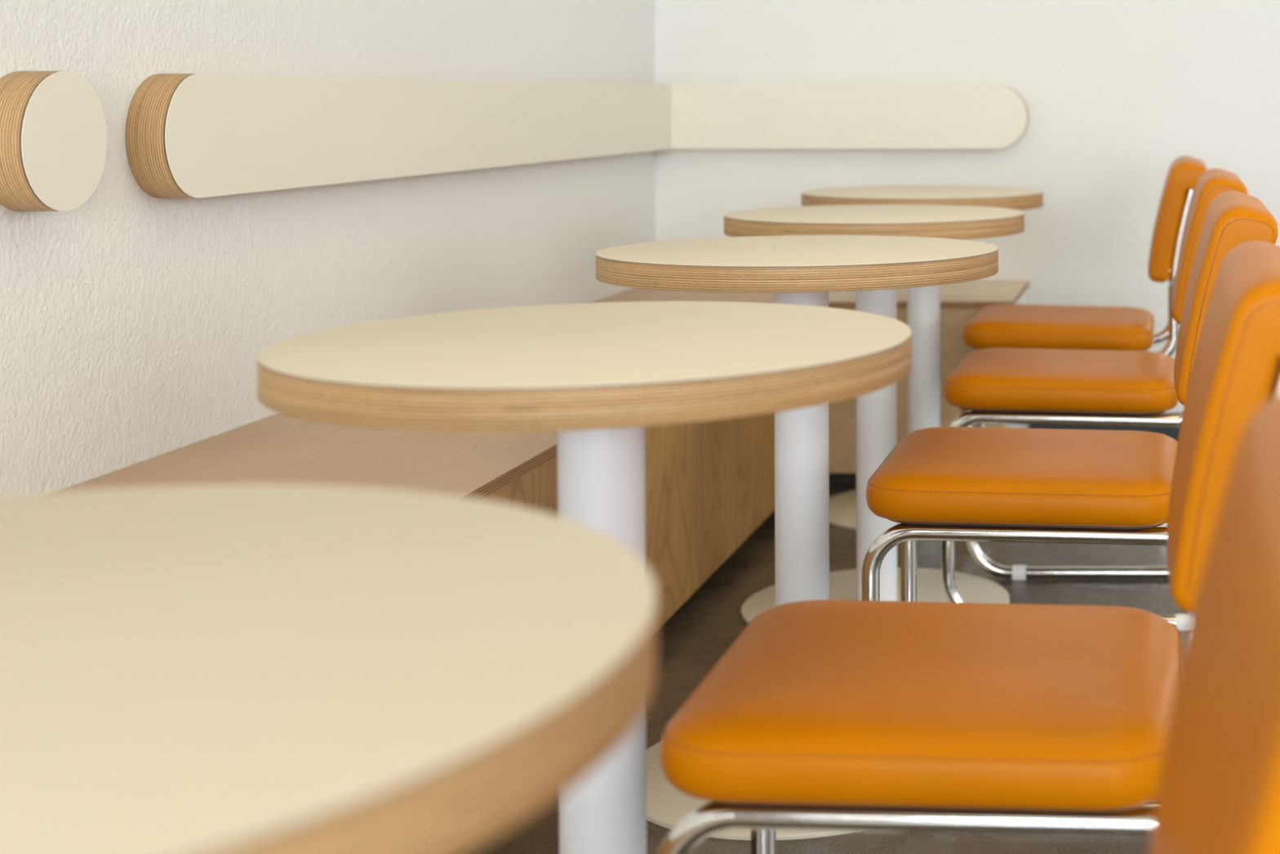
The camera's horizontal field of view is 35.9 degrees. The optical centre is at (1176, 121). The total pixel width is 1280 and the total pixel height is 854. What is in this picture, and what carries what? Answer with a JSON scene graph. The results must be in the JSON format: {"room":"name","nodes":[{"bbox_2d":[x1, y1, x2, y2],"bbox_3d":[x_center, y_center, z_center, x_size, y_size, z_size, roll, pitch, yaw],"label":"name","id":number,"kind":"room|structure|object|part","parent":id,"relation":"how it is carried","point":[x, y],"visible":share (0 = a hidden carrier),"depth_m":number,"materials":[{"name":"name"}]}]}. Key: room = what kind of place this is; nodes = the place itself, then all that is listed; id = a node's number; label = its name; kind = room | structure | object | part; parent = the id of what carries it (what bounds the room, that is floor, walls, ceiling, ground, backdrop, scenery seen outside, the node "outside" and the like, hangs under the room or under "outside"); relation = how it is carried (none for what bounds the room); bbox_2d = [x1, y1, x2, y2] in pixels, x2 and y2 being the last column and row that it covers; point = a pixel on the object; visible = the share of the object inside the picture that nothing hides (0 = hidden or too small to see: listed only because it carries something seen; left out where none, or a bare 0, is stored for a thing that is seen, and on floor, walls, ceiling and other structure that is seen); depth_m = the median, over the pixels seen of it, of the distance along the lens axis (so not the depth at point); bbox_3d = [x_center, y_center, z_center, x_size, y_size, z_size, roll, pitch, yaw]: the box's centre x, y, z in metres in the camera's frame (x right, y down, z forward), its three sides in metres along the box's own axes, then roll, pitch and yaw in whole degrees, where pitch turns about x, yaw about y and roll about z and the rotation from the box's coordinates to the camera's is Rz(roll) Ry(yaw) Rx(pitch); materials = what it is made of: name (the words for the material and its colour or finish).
{"room":"cafe","nodes":[
{"label":"cafe","id":0,"kind":"room"},
{"bbox_2d":[0,0,656,496],"bbox_3d":[-1.516,-0.455,-0.692,0.120,2.900,11.869,0,1,0],"label":"wall","id":1,"kind":"structure","parent":0,"point":[135,324],"depth_m":2.88,"materials":[{"name":"paint"}]},
{"bbox_2d":[0,71,106,211],"bbox_3d":[-1.428,0.025,2.314,0.056,0.177,0.177,0,1,0],"label":"wall panel","id":2,"kind":"object","parent":1,"relation":"attached to","point":[53,130],"visible":1,"depth_m":2.28,"materials":[{"name":"brown wood"}]},
{"bbox_2d":[125,73,670,198],"bbox_3d":[-1.428,0.004,3.835,0.056,0.178,2.587,0,1,0],"label":"wall panel","id":3,"kind":"object","parent":1,"relation":"attached to","point":[188,135],"visible":0.98,"depth_m":3.14,"materials":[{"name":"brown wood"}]},
{"bbox_2d":[465,483,1187,853],"bbox_3d":[1.272,1.045,-0.671,5.696,0.100,11.869,0,1,0],"label":"floor","id":4,"kind":"structure","parent":0,"point":[700,632],"depth_m":3.43,"materials":[{"name":"concrete"}]},
{"bbox_2d":[0,484,656,853],"bbox_3d":[-0.508,0.592,0.750,0.572,0.769,0.572,0,1,0],"label":"round cafe table","id":5,"kind":"object","parent":4,"relation":"on","point":[220,668],"visible":1,"depth_m":0.73,"materials":[{"name":"beige laminate"}]},
{"bbox_2d":[58,288,774,631],"bbox_3d":[-1.186,0.734,1.124,0.539,0.473,8.028,0,1,0],"label":"bench","id":6,"kind":"object","parent":4,"relation":"on","point":[709,485],"visible":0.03,"depth_m":2.78,"materials":[{"name":"brown wood"}]},
{"bbox_3d":[-1.186,0.499,1.121,0.539,0.002,8.028,0,1,0],"label":"seat","id":7,"kind":"part","parent":6,"relation":"part of","materials":[{"name":"brown wood"}]},
{"bbox_3d":[-0.928,0.727,0.853,0.018,0.415,7.486,0,1,0],"label":"panel","id":8,"kind":"part","parent":6,"relation":"part of","materials":[{"name":"brown wood"}]},
{"bbox_2d":[257,301,911,853],"bbox_3d":[-0.535,0.581,1.713,0.572,0.764,0.572,0,1,0],"label":"round cafe table","id":9,"kind":"object","parent":4,"relation":"on","point":[595,375],"visible":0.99,"depth_m":1.62,"materials":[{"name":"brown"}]},
{"bbox_2d":[595,235,998,839],"bbox_3d":[-0.547,0.567,2.681,0.572,0.766,0.572,0,1,0],"label":"round cafe table","id":10,"kind":"object","parent":4,"relation":"on","point":[798,269],"visible":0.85,"depth_m":2.62,"materials":[{"name":"brown"}]},
{"bbox_3d":[-0.547,0.946,2.686,0.512,0.008,0.512,0,1,0],"label":"plate","id":11,"kind":"part","parent":10,"relation":"part of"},
{"bbox_2d":[724,204,1024,623],"bbox_3d":[-0.581,0.557,3.552,0.572,0.761,0.572,0,1,0],"label":"round cafe table","id":12,"kind":"object","parent":4,"relation":"on","point":[876,411],"visible":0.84,"depth_m":3.52,"materials":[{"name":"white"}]},
{"bbox_3d":[-0.581,0.934,3.557,0.512,0.008,0.512,0,1,0],"label":"plate","id":13,"kind":"part","parent":12,"relation":"part of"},
{"bbox_2d":[801,186,1043,529],"bbox_3d":[-0.605,0.546,4.392,0.572,0.759,0.572,0,1,0],"label":"round cafe table","id":14,"kind":"object","parent":4,"relation":"on","point":[923,303],"visible":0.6,"depth_m":4.36,"materials":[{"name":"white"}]},
{"bbox_3d":[-0.605,0.922,4.397,0.512,0.008,0.512,0,1,0],"label":"plate","id":15,"kind":"part","parent":14,"relation":"part of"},
{"bbox_2d":[828,280,1029,483],"bbox_3d":[-0.664,0.683,4.869,0.503,0.473,0.539,0,1,0],"label":"bench","id":16,"kind":"object","parent":4,"relation":"on","point":[959,301],"visible":0.22,"depth_m":4.61,"materials":[{"name":"brown wood"}]},
{"bbox_3d":[-0.664,0.448,4.865,0.503,0.002,0.539,0,1,0],"label":"seat","id":17,"kind":"part","parent":16,"relation":"part of","materials":[{"name":"brown wood"}]},
{"bbox_3d":[-0.424,0.672,4.872,0.018,0.415,0.533,0,1,0],"label":"panel","id":18,"kind":"part","parent":16,"relation":"part of","materials":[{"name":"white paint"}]},
{"bbox_2d":[657,240,1279,853],"bbox_3d":[-0.151,0.543,1.692,0.567,0.839,0.432,0,1,0],"label":"chair","id":19,"kind":"object","parent":4,"relation":"on","point":[820,714],"visible":0.72,"depth_m":1.51,"materials":[{"name":"orange leather"}]},
{"bbox_3d":[-0.161,0.560,1.870,0.546,0.799,0.025,0,1,0],"label":"frame","id":20,"kind":"part","parent":19,"relation":"part of","materials":[{"name":"silver metal"}]},
{"bbox_3d":[-0.213,0.523,1.691,0.438,0.074,0.430,0,1,0],"label":"seat","id":21,"kind":"part","parent":19,"relation":"part of","materials":[{"name":"orange leather"}]},
{"bbox_3d":[0.062,0.262,1.688,0.142,0.276,0.430,0,1,0],"label":"backrest","id":22,"kind":"part","parent":19,"relation":"part of","materials":[{"name":"orange leather"}]},
{"bbox_2d":[861,191,1278,805],"bbox_3d":[-0.146,0.530,2.675,0.567,0.839,0.432,0,1,0],"label":"chair","id":23,"kind":"object","parent":4,"relation":"on","point":[947,483],"visible":0.52,"depth_m":2.49,"materials":[{"name":"orange leather"}]},
{"bbox_3d":[-0.156,0.546,2.854,0.546,0.799,0.025,0,1,0],"label":"frame","id":24,"kind":"part","parent":23,"relation":"part of","materials":[{"name":"silver metal"}]},
{"bbox_3d":[-0.156,0.551,2.498,0.546,0.799,0.025,0,1,0],"label":"frame","id":25,"kind":"part","parent":23,"relation":"part of","materials":[{"name":"silver metal"}]},
{"bbox_3d":[-0.208,0.510,2.675,0.438,0.074,0.430,0,1,0],"label":"seat","id":26,"kind":"part","parent":23,"relation":"part of","materials":[{"name":"orange leather"}]},
{"bbox_3d":[0.067,0.248,2.672,0.142,0.276,0.430,0,1,0],"label":"backrest","id":27,"kind":"part","parent":23,"relation":"part of","materials":[{"name":"orange leather"}]},
{"bbox_2d":[960,155,1207,527],"bbox_3d":[-0.210,0.507,4.357,0.567,0.839,0.432,0,1,0],"label":"chair","id":28,"kind":"object","parent":4,"relation":"on","point":[1002,325],"visible":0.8,"depth_m":4.16,"materials":[{"name":"orange leather"}]},
{"bbox_3d":[-0.272,0.487,4.357,0.438,0.074,0.430,0,1,0],"label":"seat","id":29,"kind":"part","parent":28,"relation":"part of","materials":[{"name":"orange leather"}]},
{"bbox_3d":[-0.220,0.523,4.536,0.546,0.799,0.025,0,1,0],"label":"frame","id":30,"kind":"part","parent":28,"relation":"part of","materials":[{"name":"silver metal"}]},
{"bbox_3d":[-0.220,0.528,4.180,0.546,0.799,0.025,0,1,0],"label":"frame","id":31,"kind":"part","parent":28,"relation":"part of","materials":[{"name":"silver metal"}]},
{"bbox_3d":[0.003,0.225,4.354,0.142,0.276,0.430,0,1,0],"label":"backrest","id":32,"kind":"part","parent":28,"relation":"part of","materials":[{"name":"orange leather"}]},
{"bbox_2d":[941,168,1248,631],"bbox_3d":[-0.152,0.518,3.567,0.567,0.839,0.432,0,1,0],"label":"chair","id":33,"kind":"object","parent":4,"relation":"on","point":[991,385],"visible":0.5,"depth_m":3.38,"materials":[{"name":"orange leather"}]},
{"bbox_3d":[-0.214,0.497,3.567,0.438,0.074,0.430,0,1,0],"label":"seat","id":34,"kind":"part","parent":33,"relation":"part of","materials":[{"name":"orange leather"}]},
{"bbox_3d":[-0.162,0.534,3.746,0.546,0.799,0.025,0,1,0],"label":"frame","id":35,"kind":"part","parent":33,"relation":"part of","materials":[{"name":"silver metal"}]},
{"bbox_3d":[-0.162,0.539,3.390,0.546,0.799,0.025,0,1,0],"label":"frame","id":36,"kind":"part","parent":33,"relation":"part of","materials":[{"name":"silver metal"}]},
{"bbox_3d":[0.061,0.236,3.564,0.142,0.276,0.430,0,1,0],"label":"backrest","id":37,"kind":"part","parent":33,"relation":"part of","materials":[{"name":"orange leather"}]},
{"bbox_2d":[1148,393,1279,853],"bbox_3d":[-0.162,0.556,0.750,0.567,0.839,0.432,0,1,0],"label":"chair","id":38,"kind":"object","parent":4,"relation":"on","point":[1219,788],"visible":1,"depth_m":0.69,"materials":[{"name":"orange leather"}]},
{"bbox_2d":[655,0,1279,428],"bbox_3d":[1.272,-0.535,5.183,5.456,2.900,0.120,0,1,0],"label":"wall","id":39,"kind":"structure","parent":0,"point":[1114,92],"depth_m":5.13,"materials":[{"name":"paint"}]},
{"bbox_2d":[670,84,1028,149],"bbox_3d":[-0.906,-0.013,5.101,0.987,0.178,0.056,0,1,0],"label":"wall panel","id":40,"kind":"object","parent":39,"relation":"attached to","point":[703,117],"visible":1,"depth_m":5.07,"materials":[{"name":"beige wood"}]},
{"bbox_2d":[1029,413,1180,441],"bbox_3d":[1.794,0.866,5.136,4.411,0.100,0.012,0,1,0],"label":"baseboard","id":41,"kind":"structure","parent":39,"relation":"attached to","point":[1173,433],"depth_m":5.13,"materials":[{"name":"grey plastic"}]}
]}

